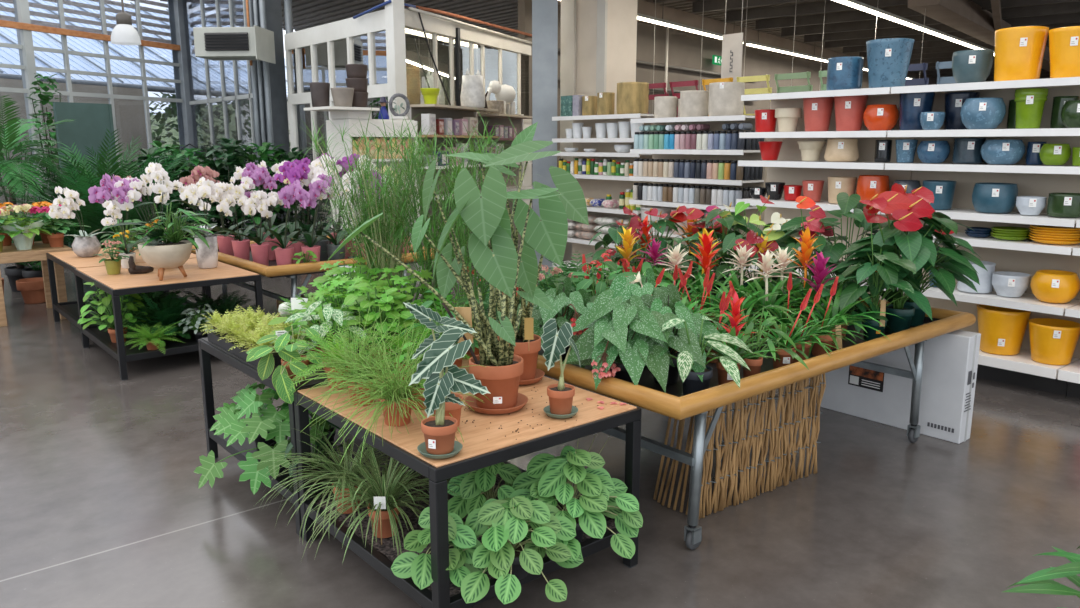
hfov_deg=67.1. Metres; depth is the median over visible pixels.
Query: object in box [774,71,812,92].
folding chair
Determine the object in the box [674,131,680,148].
paint bottle
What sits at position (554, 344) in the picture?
plant
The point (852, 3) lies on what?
strip light
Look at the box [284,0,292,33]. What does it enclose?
pipe
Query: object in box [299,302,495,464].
plant
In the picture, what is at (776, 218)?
flower
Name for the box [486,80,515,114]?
figure
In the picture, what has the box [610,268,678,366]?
begonias
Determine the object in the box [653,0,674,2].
trim
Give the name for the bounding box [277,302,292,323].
cactus
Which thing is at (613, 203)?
packet
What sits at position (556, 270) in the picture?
begonias
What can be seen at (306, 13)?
ceiling
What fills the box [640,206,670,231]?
tub
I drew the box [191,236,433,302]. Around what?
trolley
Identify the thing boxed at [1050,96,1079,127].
planter
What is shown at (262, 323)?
spikemoss
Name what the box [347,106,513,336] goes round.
plant
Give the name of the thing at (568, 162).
bottle
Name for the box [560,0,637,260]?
column
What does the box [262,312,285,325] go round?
spikemoss
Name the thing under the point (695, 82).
folding chair
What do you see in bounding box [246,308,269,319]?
spikemoss
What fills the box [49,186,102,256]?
orchid
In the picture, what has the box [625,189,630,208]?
spray can
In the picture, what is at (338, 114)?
bookcase
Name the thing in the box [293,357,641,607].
display table
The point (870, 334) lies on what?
pot
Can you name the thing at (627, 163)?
bottle
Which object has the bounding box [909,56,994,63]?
trim
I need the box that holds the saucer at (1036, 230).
[1029,227,1079,233]
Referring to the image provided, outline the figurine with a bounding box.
[377,97,388,118]
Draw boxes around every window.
[0,0,182,219]
[0,0,287,101]
[182,0,257,238]
[284,0,407,232]
[404,9,531,123]
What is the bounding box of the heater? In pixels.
[193,25,275,63]
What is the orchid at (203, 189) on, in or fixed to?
in the vase at (207, 258)
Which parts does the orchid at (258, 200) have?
flower, flower, flower, flower stem, flower, flower, flower, flower, flower, flower stem, flower, pot, flower, flower, flower stem, flower, flower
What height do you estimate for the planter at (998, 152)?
0.170 m
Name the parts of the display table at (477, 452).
leg, leg, frame, shelf frame, leg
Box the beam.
[908,0,1049,71]
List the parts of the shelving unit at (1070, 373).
shelf, price rail, shelf, price rail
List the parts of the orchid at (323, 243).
pot, flower stem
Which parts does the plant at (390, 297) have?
pot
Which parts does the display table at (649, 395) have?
rail, leg, rail, rail, leg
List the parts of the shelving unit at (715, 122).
price rail, shelf, price rail, price rail, price rail, shelf, shelf, shelf, shelf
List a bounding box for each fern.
[92,289,188,331]
[121,290,211,339]
[124,320,182,353]
[271,318,396,398]
[273,295,307,322]
[345,312,469,383]
[389,276,489,339]
[537,265,581,289]
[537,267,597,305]
[538,251,613,293]
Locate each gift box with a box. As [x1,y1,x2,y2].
[421,114,435,134]
[424,155,437,165]
[433,151,448,165]
[436,119,443,134]
[439,118,452,134]
[444,147,460,164]
[452,120,458,134]
[454,119,467,134]
[456,143,468,164]
[463,117,477,135]
[485,147,495,153]
[488,126,498,135]
[491,144,503,153]
[493,125,503,137]
[504,126,512,137]
[504,127,507,137]
[512,128,516,137]
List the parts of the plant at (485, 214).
stem, stem, stem, pot, stem, stem, stem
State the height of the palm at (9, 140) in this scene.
2.214 m
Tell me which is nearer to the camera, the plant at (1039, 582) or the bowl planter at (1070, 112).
the plant at (1039, 582)
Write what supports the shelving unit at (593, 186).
on the floor
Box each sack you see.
[567,229,579,236]
[568,222,579,229]
[573,231,598,239]
[574,223,598,231]
[588,215,600,223]
[593,217,621,225]
[593,225,618,233]
[595,233,613,241]
[615,219,629,226]
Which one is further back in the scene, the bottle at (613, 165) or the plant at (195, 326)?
the bottle at (613, 165)
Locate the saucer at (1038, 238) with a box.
[1028,234,1079,241]
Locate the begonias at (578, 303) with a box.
[517,277,592,367]
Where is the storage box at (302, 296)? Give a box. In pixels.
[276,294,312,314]
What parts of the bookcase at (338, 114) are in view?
panel, shelf, panel, shelf, panel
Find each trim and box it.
[558,0,953,84]
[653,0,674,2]
[692,0,812,12]
[726,0,907,21]
[755,0,1079,29]
[781,1,1079,36]
[804,13,1079,42]
[824,22,1079,47]
[843,33,1048,52]
[859,40,1048,56]
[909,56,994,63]
[910,46,1048,59]
[912,64,993,71]
[922,68,1041,73]
[928,59,994,66]
[932,69,1048,76]
[945,72,1049,76]
[986,75,1049,79]
[991,0,1001,30]
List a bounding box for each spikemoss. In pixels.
[199,312,237,335]
[200,311,227,333]
[211,317,241,337]
[217,317,253,341]
[219,319,254,346]
[220,305,251,316]
[225,323,266,349]
[227,312,257,322]
[237,314,257,324]
[239,306,263,316]
[241,329,275,353]
[242,324,271,351]
[244,314,267,330]
[244,316,270,332]
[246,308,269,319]
[254,312,279,322]
[259,321,282,351]
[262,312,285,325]
[288,324,310,342]
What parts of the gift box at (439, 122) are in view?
picture panel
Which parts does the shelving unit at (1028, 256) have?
price rail, price rail, price rail, price rail, price rail, shelf, shelf, price rail, shelf, shelf, shelf, shelf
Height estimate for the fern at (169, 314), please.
0.432 m
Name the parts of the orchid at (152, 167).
flower, flower, flower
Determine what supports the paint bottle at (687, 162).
on the shelving unit at (715, 122)
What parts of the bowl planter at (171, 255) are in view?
leg, leg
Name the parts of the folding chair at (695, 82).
leg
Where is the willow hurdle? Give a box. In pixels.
[653,373,825,518]
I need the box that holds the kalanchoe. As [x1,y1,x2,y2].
[93,240,128,274]
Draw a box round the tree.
[149,92,179,154]
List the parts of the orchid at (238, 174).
flower, flower, flower, flower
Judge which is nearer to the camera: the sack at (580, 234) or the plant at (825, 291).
the plant at (825, 291)
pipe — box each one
[246,0,252,65]
[248,0,265,222]
[253,0,267,191]
[259,0,278,228]
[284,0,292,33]
[405,6,531,36]
[408,7,531,43]
[664,27,668,93]
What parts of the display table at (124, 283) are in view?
leg, leg, shelf frame, shelf panel, frame, leg, leg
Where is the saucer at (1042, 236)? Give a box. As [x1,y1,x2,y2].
[1029,232,1079,238]
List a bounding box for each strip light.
[559,0,743,41]
[746,19,914,78]
[833,0,994,55]
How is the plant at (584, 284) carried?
on the display table at (649, 395)
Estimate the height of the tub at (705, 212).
0.266 m
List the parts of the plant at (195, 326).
pot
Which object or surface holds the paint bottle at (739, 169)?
on the shelving unit at (715, 122)
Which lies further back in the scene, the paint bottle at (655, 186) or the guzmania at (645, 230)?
the paint bottle at (655, 186)
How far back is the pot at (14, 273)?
9.49 m
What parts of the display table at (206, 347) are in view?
leg, leg, frame, shelf frame, shelf panel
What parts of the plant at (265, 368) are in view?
pot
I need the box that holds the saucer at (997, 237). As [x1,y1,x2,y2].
[991,234,1029,240]
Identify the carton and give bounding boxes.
[820,330,980,443]
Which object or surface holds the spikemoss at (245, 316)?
in the seedling tray
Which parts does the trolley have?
leg, rail, leg, rail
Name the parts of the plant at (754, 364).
pot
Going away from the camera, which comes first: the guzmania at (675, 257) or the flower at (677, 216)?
the guzmania at (675, 257)
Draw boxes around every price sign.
[275,330,291,347]
[291,298,307,309]
[338,264,356,277]
[374,496,385,544]
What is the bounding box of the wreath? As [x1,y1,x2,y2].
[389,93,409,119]
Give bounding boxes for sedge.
[243,422,419,543]
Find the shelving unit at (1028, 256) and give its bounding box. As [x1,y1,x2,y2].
[881,77,1079,394]
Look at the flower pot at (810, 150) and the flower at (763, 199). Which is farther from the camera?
the flower pot at (810, 150)
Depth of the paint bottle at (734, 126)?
8.01 m
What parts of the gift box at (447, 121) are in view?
picture panel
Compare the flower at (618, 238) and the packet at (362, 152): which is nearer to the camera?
the flower at (618, 238)
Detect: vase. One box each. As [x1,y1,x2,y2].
[192,225,220,268]
[460,68,484,107]
[561,96,565,115]
[566,95,572,115]
[573,95,584,115]
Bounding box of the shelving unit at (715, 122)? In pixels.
[629,115,768,279]
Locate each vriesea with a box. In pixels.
[570,254,601,296]
[608,259,642,288]
[626,266,664,286]
[673,261,707,312]
[678,267,720,324]
[700,288,754,362]
[715,281,774,349]
[745,272,819,336]
[749,288,838,368]
[760,284,846,362]
[778,276,863,357]
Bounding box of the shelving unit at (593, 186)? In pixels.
[552,113,653,278]
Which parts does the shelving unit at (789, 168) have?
shelf, price rail, price rail, shelf, price rail, price rail, price rail, shelf, shelf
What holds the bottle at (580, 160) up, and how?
on the shelving unit at (593, 186)
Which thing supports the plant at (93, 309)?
on the display table at (69, 260)
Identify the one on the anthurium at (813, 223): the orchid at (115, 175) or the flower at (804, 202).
the flower at (804, 202)
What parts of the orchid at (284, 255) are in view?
pot, flower, flower stem, flower, flower stem, flower, flower, flower, flower, flower, flower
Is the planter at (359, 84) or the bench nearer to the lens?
the bench
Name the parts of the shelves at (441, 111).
shelf, shelf, shelf, shelf, shelf, shelf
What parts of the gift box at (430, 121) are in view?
picture panel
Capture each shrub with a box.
[122,147,204,239]
[134,141,211,235]
[151,148,235,244]
[185,143,272,242]
[196,138,271,239]
[225,142,305,240]
[252,147,330,236]
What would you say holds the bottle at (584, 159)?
on the shelving unit at (593, 186)
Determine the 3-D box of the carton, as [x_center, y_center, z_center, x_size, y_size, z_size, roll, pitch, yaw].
[2.187,0.424,5.018,0.154,0.635,0.892,-9,14,-39]
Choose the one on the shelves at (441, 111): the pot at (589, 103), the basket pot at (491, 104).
the basket pot at (491, 104)
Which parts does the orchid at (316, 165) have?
flower, flower, pot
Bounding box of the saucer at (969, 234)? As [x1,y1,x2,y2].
[965,232,990,236]
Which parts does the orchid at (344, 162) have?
flower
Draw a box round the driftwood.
[128,256,153,273]
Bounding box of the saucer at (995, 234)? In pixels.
[990,231,1028,236]
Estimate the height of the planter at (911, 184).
0.202 m
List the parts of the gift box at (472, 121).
picture panel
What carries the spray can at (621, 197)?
on the shelving unit at (593, 186)
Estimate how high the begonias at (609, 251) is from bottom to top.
0.392 m
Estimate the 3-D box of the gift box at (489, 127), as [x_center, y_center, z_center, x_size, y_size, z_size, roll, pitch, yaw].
[-0.690,-2.560,12.122,0.123,0.180,0.130,5,12,23]
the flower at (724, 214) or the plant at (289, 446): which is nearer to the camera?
the plant at (289, 446)
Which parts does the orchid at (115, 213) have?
flower, flower, flower, flower, flower, flower stem, flower stem, pot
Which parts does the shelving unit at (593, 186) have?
shelf, price rail, price rail, price rail, price rail, price rail, shelf, price rail, shelf, shelf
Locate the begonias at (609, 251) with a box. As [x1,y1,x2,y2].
[605,244,640,284]
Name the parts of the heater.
casing, plate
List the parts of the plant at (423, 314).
pot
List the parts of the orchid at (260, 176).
flower, flower, flower, flower, flower, flower, pot, flower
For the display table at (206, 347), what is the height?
0.681 m
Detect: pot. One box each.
[4,265,36,291]
[22,267,42,277]
[104,259,120,274]
[146,339,160,349]
[163,331,175,339]
[255,432,275,450]
[270,441,291,472]
[324,361,349,389]
[332,481,360,513]
[368,500,399,537]
[420,88,439,103]
[486,100,503,113]
[565,129,572,137]
[572,123,583,137]
[582,96,596,115]
[582,127,591,137]
[595,123,606,137]
[597,92,614,114]
[606,123,618,137]
[616,82,648,113]
[618,122,630,137]
[630,123,643,137]
[653,352,678,384]
[654,96,676,117]
[678,99,679,116]
[680,90,708,116]
[705,342,726,362]
[708,82,744,115]
[716,359,740,384]
[750,187,766,197]
[755,109,776,131]
[759,141,781,159]
[765,182,784,199]
[773,345,795,368]
[775,108,801,131]
[784,185,801,200]
[793,340,811,362]
[797,141,825,160]
[802,180,823,201]
[811,332,833,355]
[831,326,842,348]
[862,316,886,340]
[874,140,891,161]
[884,304,914,332]
[895,139,917,162]
[901,299,925,325]
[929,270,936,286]
[1026,141,1046,164]
[1072,147,1079,165]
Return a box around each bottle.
[559,159,562,167]
[562,160,566,170]
[566,161,570,172]
[570,162,573,173]
[574,158,578,173]
[578,159,582,173]
[582,158,586,173]
[586,158,590,173]
[590,159,594,174]
[594,162,598,174]
[598,160,602,174]
[603,159,606,174]
[607,160,611,174]
[611,160,615,175]
[616,162,620,175]
[620,163,624,175]
[625,160,629,175]
[629,163,632,175]
[633,159,638,175]
[633,183,637,198]
[634,132,639,148]
[637,183,642,199]
[638,159,643,175]
[639,125,649,131]
[639,132,644,148]
[642,183,647,199]
[643,159,648,175]
[644,125,654,131]
[644,132,648,148]
[647,183,652,199]
[648,159,653,176]
[649,132,654,148]
[650,125,657,130]
[652,183,657,200]
[653,159,658,176]
[654,132,659,148]
[656,125,667,130]
[657,184,662,200]
[658,159,663,176]
[659,132,664,148]
[662,184,667,201]
[663,159,668,176]
[664,132,669,148]
[665,125,676,130]
[667,184,673,201]
[668,159,673,176]
[669,131,674,148]
[673,159,679,177]
[673,184,678,201]
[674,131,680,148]
[675,124,683,130]
[678,185,683,202]
[679,159,684,177]
[680,131,685,148]
[681,124,691,130]
[683,185,689,202]
[684,160,690,177]
[685,131,691,148]
[689,124,699,130]
[689,185,694,202]
[690,160,695,177]
[691,131,696,148]
[694,186,700,203]
[695,160,701,177]
[696,124,709,130]
[696,131,702,148]
[700,186,705,203]
[701,160,706,178]
[702,131,708,148]
[705,186,711,204]
[706,160,712,178]
[708,131,713,149]
[711,186,717,204]
[712,160,718,178]
[713,131,719,149]
[717,187,723,204]
[718,160,724,178]
[719,131,725,149]
[722,123,732,129]
[723,187,729,205]
[724,160,730,179]
[725,131,731,149]
[729,187,735,205]
[730,123,740,129]
[730,160,736,179]
[731,131,737,149]
[735,188,741,205]
[736,161,743,179]
[737,130,744,149]
[738,123,752,129]
[742,187,748,198]
[743,160,749,179]
[744,130,750,149]
[749,160,753,179]
[751,131,755,149]
[754,160,758,179]
[755,138,759,149]
[758,167,762,178]
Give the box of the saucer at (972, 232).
[964,229,989,233]
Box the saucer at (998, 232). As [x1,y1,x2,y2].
[991,229,1030,234]
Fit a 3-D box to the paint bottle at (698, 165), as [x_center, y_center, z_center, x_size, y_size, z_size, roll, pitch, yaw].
[1.644,-1.397,8.439,0.068,0.190,0.066,-9,14,-39]
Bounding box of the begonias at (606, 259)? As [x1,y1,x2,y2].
[588,253,630,294]
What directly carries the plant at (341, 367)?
on the display table at (477, 452)
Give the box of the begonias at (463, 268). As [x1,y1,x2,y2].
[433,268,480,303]
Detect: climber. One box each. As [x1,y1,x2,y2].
[0,124,55,219]
[20,73,68,246]
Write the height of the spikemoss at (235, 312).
0.119 m
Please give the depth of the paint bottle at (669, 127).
8.64 m
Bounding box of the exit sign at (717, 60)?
[712,55,721,64]
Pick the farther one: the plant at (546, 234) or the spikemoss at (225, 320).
the spikemoss at (225, 320)
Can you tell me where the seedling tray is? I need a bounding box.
[207,331,306,366]
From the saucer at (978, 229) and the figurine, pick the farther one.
the figurine
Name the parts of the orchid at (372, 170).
pot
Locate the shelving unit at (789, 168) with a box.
[734,87,914,299]
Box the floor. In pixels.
[0,209,1079,607]
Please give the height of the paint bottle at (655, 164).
0.190 m
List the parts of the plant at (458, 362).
pot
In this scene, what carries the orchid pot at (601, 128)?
on the shelving unit at (593, 186)
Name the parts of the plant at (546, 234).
stem, stem, pot, stem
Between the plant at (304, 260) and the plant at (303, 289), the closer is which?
the plant at (303, 289)
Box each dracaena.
[135,208,213,248]
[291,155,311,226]
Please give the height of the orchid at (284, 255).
0.780 m
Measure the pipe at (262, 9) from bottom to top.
4.500 m
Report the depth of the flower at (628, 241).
5.13 m
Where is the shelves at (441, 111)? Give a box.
[408,104,531,269]
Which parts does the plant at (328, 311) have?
pot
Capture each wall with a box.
[0,78,152,217]
[518,0,916,190]
[518,122,531,245]
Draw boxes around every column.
[168,0,194,184]
[252,0,293,235]
[532,0,557,267]
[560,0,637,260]
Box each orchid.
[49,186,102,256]
[88,173,173,240]
[101,200,146,267]
[110,175,140,240]
[111,169,196,242]
[135,162,164,238]
[154,177,229,236]
[180,165,251,255]
[199,176,256,259]
[216,190,283,265]
[230,160,292,242]
[241,162,291,259]
[260,180,314,265]
[271,157,310,263]
[282,173,333,261]
[283,178,322,245]
[299,164,341,260]
[308,154,376,258]
[311,167,354,259]
[316,153,359,243]
[341,170,383,256]
[353,168,393,250]
[376,165,412,252]
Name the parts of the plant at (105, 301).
pot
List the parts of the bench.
leg, leg, leg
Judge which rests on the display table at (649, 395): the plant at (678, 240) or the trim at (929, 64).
the plant at (678, 240)
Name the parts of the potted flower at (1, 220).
pot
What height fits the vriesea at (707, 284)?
0.415 m
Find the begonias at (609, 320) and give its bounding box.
[562,289,674,392]
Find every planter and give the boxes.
[16,277,45,303]
[138,240,191,280]
[309,82,329,106]
[330,87,353,106]
[345,64,367,77]
[346,78,367,91]
[352,92,367,106]
[803,97,833,131]
[824,139,858,161]
[826,56,863,89]
[828,176,856,203]
[834,95,867,130]
[856,175,889,202]
[863,104,898,130]
[866,38,914,87]
[891,180,920,193]
[899,92,934,129]
[917,141,949,162]
[920,112,944,129]
[923,180,956,209]
[944,92,979,129]
[952,49,993,82]
[952,138,985,163]
[957,260,995,293]
[960,97,1005,128]
[972,183,1017,212]
[977,304,1030,354]
[980,140,1024,164]
[991,271,1030,296]
[994,26,1048,80]
[1007,100,1015,128]
[1014,88,1048,128]
[1016,196,1046,214]
[1028,318,1079,364]
[1030,270,1079,302]
[1039,144,1071,164]
[1047,193,1079,217]
[1049,26,1079,77]
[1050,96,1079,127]
[1061,100,1079,127]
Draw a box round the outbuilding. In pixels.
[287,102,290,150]
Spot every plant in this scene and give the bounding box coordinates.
[77,282,150,342]
[85,290,110,319]
[98,219,147,252]
[105,200,207,251]
[138,219,171,241]
[179,304,213,341]
[246,324,332,403]
[267,307,364,352]
[281,403,335,450]
[282,415,353,489]
[282,442,461,563]
[284,301,370,369]
[285,286,338,332]
[285,307,419,418]
[291,108,436,279]
[292,250,317,263]
[299,115,442,310]
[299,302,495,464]
[300,275,388,348]
[309,257,377,302]
[314,264,391,315]
[327,140,560,413]
[336,283,422,367]
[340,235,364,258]
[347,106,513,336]
[367,265,443,347]
[391,507,487,589]
[392,342,444,409]
[399,288,487,368]
[403,302,476,425]
[404,116,544,357]
[409,328,490,458]
[445,122,588,384]
[447,462,530,539]
[449,495,583,604]
[509,433,642,560]
[541,318,580,417]
[556,261,616,314]
[564,270,641,321]
[590,239,673,279]
[598,262,673,286]
[635,236,698,285]
[658,228,737,291]
[660,316,752,395]
[714,305,808,377]
[762,247,845,306]
[790,274,887,337]
[1003,546,1079,607]
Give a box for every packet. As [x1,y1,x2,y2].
[352,140,357,153]
[356,137,363,155]
[362,137,368,154]
[369,140,374,158]
[373,137,380,158]
[379,137,385,158]
[386,140,390,158]
[391,137,396,158]
[396,137,401,158]
[402,140,406,157]
[585,198,594,205]
[590,198,605,206]
[601,199,618,207]
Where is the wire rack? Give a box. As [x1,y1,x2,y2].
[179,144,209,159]
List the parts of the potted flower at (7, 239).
pot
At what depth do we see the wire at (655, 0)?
14.39 m
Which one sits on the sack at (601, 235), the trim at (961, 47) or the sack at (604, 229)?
the sack at (604, 229)
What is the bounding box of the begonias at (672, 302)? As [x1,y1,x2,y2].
[614,284,725,384]
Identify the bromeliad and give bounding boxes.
[668,290,728,352]
[692,281,782,326]
[774,268,851,312]
[779,282,900,348]
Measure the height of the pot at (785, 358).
0.115 m
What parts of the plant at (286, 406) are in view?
pot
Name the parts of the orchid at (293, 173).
flower, flower, flower, flower, flower, pot, flower, flower stem, flower, flower, flower, flower, flower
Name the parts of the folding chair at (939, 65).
leg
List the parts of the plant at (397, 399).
pot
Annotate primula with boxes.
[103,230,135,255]
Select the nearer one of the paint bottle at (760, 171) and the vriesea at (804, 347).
the vriesea at (804, 347)
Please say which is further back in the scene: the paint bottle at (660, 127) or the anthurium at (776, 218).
the paint bottle at (660, 127)
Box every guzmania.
[590,226,651,285]
[617,215,675,284]
[630,238,695,292]
[631,271,644,287]
[655,243,714,307]
[666,214,717,293]
[666,228,738,304]
[672,230,753,326]
[701,291,779,384]
[705,244,775,304]
[718,250,811,338]
[733,234,778,314]
[751,247,803,315]
[757,227,827,331]
[773,252,865,336]
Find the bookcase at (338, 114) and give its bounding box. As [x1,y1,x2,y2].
[304,106,421,283]
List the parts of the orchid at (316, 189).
pot, flower, flower, flower stem, flower stem, flower stem, flower, flower, flower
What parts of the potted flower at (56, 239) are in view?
pot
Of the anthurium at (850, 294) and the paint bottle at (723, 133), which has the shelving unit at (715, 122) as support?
the paint bottle at (723, 133)
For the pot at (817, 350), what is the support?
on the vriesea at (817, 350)
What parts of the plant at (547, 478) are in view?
pot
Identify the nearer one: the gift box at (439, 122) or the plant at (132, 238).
the plant at (132, 238)
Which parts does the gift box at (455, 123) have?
picture panel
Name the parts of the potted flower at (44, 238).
pot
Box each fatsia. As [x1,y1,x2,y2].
[194,390,333,493]
[216,382,285,450]
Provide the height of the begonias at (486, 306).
0.411 m
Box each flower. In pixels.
[0,202,27,245]
[0,204,51,249]
[0,204,52,244]
[0,208,26,251]
[22,201,76,242]
[29,204,89,246]
[616,221,626,264]
[616,226,643,262]
[620,227,635,265]
[622,207,637,258]
[627,216,645,228]
[635,229,642,237]
[635,238,669,264]
[636,215,658,257]
[644,208,657,238]
[656,213,667,238]
[658,243,694,283]
[665,211,687,239]
[666,206,686,239]
[677,214,695,252]
[686,208,714,271]
[687,219,715,272]
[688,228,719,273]
[688,230,721,307]
[691,227,713,259]
[706,206,721,255]
[709,221,727,257]
[719,211,737,254]
[721,291,755,335]
[722,244,756,285]
[723,204,734,254]
[728,216,747,253]
[731,195,773,255]
[733,238,752,273]
[737,246,756,278]
[739,230,763,281]
[739,247,766,284]
[743,236,778,275]
[745,250,793,300]
[746,226,784,269]
[749,214,765,231]
[751,234,778,279]
[763,247,801,291]
[764,224,780,256]
[771,212,785,225]
[787,227,819,286]
[796,196,815,231]
[799,229,818,273]
[799,252,835,291]
[801,216,824,273]
[809,205,825,266]
[819,226,833,235]
[861,197,894,308]
[863,207,894,307]
[866,205,880,303]
[877,191,912,301]
[885,213,897,289]
[891,183,911,285]
[892,209,922,308]
[905,195,932,233]
[906,196,934,234]
[908,187,933,202]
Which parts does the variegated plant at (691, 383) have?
pot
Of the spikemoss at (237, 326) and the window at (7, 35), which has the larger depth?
the window at (7, 35)
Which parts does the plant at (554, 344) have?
stem, pot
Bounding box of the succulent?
[141,238,162,245]
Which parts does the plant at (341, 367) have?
pot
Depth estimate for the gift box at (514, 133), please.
12.64 m
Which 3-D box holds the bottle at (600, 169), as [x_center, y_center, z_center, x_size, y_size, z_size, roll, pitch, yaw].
[0.753,-1.682,10.059,0.064,0.176,0.062,-9,14,-39]
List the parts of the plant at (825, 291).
pot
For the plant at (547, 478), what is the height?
0.405 m
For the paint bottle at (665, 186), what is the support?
on the shelving unit at (715, 122)
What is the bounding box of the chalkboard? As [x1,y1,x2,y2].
[53,102,116,250]
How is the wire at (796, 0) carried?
hanging from the ceiling
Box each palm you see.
[0,95,93,291]
[0,128,216,290]
[12,224,78,277]
[21,146,234,240]
[181,290,255,329]
[184,290,238,314]
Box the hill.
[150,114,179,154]
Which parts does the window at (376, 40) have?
pane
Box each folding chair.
[648,82,668,113]
[669,80,698,116]
[702,77,732,115]
[736,74,771,115]
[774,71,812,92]
[819,70,826,90]
[905,63,928,85]
[936,61,985,83]
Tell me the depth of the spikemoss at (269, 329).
3.94 m
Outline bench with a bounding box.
[0,241,71,326]
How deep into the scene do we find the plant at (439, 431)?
2.67 m
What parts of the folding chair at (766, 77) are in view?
leg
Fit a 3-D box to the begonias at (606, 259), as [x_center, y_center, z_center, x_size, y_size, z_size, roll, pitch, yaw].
[0.436,-0.103,4.977,0.453,0.382,0.464,-1,11,-5]
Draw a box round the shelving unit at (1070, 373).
[1057,220,1079,397]
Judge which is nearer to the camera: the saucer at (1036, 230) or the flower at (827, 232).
the flower at (827, 232)
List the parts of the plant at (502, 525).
pot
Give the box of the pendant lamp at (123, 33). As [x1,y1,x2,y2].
[111,0,140,44]
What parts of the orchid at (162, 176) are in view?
flower, flower, flower, flower, flower, flower, flower, flower, flower, flower stem, flower, flower stem, flower, flower, flower stem, flower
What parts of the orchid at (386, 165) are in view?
pot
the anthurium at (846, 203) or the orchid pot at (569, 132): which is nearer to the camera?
the anthurium at (846, 203)
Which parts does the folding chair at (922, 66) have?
leg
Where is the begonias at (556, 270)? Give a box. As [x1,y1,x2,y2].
[538,265,596,315]
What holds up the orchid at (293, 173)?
on the trolley
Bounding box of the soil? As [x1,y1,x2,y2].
[462,387,598,439]
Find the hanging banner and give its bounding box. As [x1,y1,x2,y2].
[721,0,742,81]
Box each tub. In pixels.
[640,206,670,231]
[671,208,702,234]
[704,211,734,238]
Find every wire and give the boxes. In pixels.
[652,0,655,113]
[700,0,703,89]
[743,0,747,82]
[791,0,796,85]
[819,0,825,90]
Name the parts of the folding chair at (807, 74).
leg, leg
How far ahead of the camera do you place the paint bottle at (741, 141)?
7.98 m
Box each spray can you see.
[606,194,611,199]
[619,192,624,208]
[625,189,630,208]
[630,189,635,209]
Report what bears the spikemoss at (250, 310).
in the seedling tray
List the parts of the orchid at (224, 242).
flower, flower, flower, flower, pot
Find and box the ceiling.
[160,0,1067,81]
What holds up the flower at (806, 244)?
on the guzmania at (806, 243)
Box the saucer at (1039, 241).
[1029,237,1079,244]
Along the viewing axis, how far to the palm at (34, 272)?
9.31 m
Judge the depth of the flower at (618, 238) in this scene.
5.41 m
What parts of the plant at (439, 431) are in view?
pot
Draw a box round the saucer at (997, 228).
[991,226,1030,231]
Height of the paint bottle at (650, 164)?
0.190 m
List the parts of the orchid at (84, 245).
flower, flower, flower, flower, flower, flower, flower, flower, flower, flower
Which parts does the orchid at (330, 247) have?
flower, flower stem, pot, flower stem, flower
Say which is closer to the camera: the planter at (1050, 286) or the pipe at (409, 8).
the planter at (1050, 286)
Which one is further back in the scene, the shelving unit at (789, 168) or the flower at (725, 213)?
the shelving unit at (789, 168)
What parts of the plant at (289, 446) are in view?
pot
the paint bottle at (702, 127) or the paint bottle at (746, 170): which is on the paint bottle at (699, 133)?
the paint bottle at (702, 127)
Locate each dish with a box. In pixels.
[564,148,577,151]
[584,149,595,151]
[614,145,631,151]
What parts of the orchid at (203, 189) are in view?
flower, flower, flower, flower, flower, flower, flower, flower, flower, flower stem, flower, flower, flower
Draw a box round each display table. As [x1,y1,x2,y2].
[46,247,204,339]
[74,258,263,380]
[198,328,425,537]
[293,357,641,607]
[415,277,975,549]
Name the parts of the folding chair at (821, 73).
leg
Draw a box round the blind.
[0,0,170,43]
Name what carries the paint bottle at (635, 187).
on the shelving unit at (715, 122)
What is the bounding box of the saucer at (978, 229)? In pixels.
[966,227,991,231]
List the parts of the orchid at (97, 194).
flower, flower, flower, flower, flower, flower, flower, flower, flower, flower, flower stem, flower stem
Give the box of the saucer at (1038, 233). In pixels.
[1030,230,1079,235]
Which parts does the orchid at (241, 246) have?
flower, flower, flower, flower, flower stem, flower, flower, pot, flower, flower stem, flower, flower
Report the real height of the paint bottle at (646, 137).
0.185 m
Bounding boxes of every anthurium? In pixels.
[576,207,647,265]
[641,206,689,268]
[675,202,764,295]
[684,195,773,290]
[691,214,784,310]
[711,202,801,293]
[740,212,815,270]
[764,196,857,286]
[776,192,926,315]
[822,205,931,340]
[832,191,977,332]
[858,183,986,325]
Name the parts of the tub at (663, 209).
lid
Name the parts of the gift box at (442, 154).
picture panel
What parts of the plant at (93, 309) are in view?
pot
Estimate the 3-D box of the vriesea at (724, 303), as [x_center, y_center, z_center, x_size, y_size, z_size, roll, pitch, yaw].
[0.860,0.101,3.966,0.408,0.369,0.415,4,12,18]
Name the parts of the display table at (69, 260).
leg, frame, shelf frame, shelf panel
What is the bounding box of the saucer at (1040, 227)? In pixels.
[1030,224,1079,230]
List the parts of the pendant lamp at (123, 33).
lamp shade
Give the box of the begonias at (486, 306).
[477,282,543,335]
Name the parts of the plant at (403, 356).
pot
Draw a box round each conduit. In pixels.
[558,48,743,76]
[558,77,757,100]
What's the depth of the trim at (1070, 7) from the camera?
18.22 m
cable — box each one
[353,0,415,18]
[417,7,450,104]
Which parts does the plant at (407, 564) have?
pot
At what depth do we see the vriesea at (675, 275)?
4.56 m
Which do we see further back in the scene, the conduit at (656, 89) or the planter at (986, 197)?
the conduit at (656, 89)
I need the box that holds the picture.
[849,365,882,380]
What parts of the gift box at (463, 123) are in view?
picture panel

